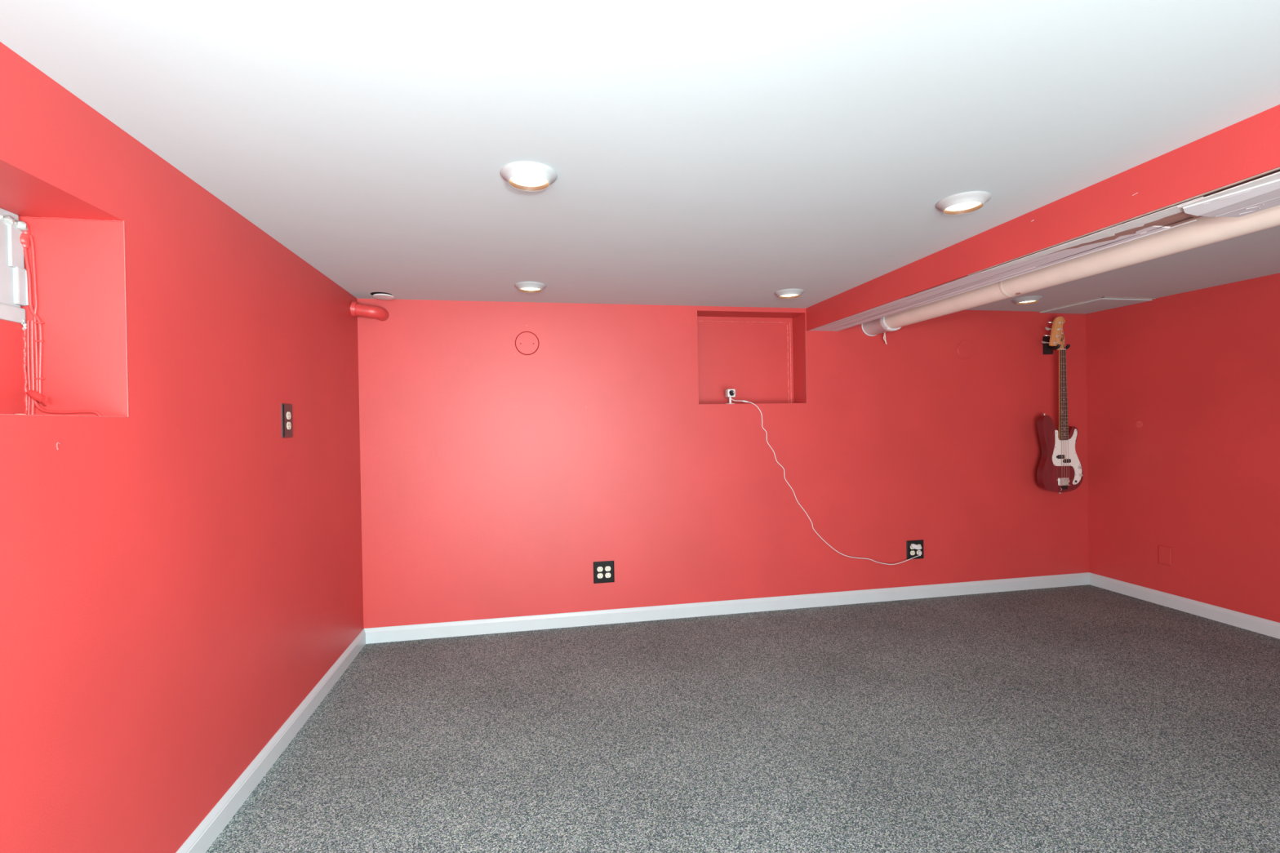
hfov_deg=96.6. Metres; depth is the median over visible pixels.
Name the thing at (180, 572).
wall
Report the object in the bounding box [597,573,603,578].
receptacle
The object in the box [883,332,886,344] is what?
hook
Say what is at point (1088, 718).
floor
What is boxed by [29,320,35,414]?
cable
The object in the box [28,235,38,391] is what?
cable
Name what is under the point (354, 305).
pipe collar
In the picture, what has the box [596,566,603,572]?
receptacle
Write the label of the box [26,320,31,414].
cable
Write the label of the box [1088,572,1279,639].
baseboard
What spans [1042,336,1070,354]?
hanger
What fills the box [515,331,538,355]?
round cover
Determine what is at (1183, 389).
wall
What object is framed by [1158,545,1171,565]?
blank plate
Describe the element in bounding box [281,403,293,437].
wall outlet
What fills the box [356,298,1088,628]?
wall
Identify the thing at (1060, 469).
bass guitar
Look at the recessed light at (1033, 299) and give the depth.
3.46 m
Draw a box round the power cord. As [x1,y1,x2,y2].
[731,398,919,564]
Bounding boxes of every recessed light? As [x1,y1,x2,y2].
[500,160,557,191]
[514,281,546,293]
[774,288,804,298]
[935,191,991,214]
[1012,295,1043,304]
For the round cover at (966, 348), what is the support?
attached to the wall at (495, 477)
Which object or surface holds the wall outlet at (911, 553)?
attached to the wall at (495, 477)
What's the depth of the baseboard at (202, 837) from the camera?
1.95 m
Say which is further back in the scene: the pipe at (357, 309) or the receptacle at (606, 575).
the receptacle at (606, 575)
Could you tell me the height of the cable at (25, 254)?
0.357 m
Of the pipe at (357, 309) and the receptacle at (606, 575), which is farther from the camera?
the receptacle at (606, 575)
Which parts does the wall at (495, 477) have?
filler panel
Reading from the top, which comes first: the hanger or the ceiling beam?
the ceiling beam
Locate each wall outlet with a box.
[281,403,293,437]
[593,560,614,583]
[906,539,924,559]
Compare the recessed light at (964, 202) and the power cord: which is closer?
the recessed light at (964, 202)
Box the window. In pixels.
[0,208,28,329]
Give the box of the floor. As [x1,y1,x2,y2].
[205,584,1279,852]
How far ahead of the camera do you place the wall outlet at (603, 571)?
3.38 m
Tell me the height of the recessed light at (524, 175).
0.026 m
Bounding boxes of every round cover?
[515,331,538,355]
[957,339,974,359]
[1135,421,1142,427]
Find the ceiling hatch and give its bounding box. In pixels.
[1038,296,1155,314]
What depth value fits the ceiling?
1.35 m
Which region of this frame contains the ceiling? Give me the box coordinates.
[0,0,1279,311]
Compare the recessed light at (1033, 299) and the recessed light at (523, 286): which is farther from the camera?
the recessed light at (1033, 299)
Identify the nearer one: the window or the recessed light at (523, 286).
the window
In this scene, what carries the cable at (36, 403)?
attached to the wall at (180, 572)
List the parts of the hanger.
wall plate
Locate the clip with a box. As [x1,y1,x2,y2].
[34,321,44,324]
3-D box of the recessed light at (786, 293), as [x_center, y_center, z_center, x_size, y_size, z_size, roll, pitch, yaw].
[0.828,-0.733,3.158,0.159,0.026,0.159,-1,0,-11]
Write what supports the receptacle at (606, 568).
attached to the wall outlet at (603, 571)
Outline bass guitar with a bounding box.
[1036,316,1083,493]
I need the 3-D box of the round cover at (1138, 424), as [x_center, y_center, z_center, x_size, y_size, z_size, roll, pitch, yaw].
[3.211,-0.014,3.669,0.001,0.044,0.044,-1,0,-11]
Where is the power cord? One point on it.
(731, 398)
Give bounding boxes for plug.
[911,543,921,549]
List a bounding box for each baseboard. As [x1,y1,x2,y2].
[176,628,365,852]
[364,572,1089,644]
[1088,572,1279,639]
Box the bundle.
[26,390,48,404]
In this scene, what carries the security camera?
attached to the wall at (495, 477)
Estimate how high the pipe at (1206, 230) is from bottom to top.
0.147 m
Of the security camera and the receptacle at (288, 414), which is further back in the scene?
the security camera
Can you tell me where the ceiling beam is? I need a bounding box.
[805,104,1279,331]
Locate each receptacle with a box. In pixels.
[286,412,290,419]
[286,422,291,429]
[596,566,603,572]
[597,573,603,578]
[604,566,610,571]
[604,573,610,577]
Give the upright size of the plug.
0.040 m
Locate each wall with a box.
[0,41,363,852]
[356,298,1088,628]
[1085,272,1279,622]
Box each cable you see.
[23,248,43,395]
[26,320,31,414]
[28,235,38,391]
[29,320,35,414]
[32,398,102,416]
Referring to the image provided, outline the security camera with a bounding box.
[725,389,735,404]
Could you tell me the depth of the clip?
1.31 m
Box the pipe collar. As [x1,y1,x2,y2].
[350,301,358,316]
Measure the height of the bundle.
0.036 m
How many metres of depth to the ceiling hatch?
3.70 m
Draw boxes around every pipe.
[350,301,389,320]
[861,204,1279,336]
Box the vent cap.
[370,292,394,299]
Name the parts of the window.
frame, sill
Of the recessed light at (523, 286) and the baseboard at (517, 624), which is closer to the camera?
the recessed light at (523, 286)

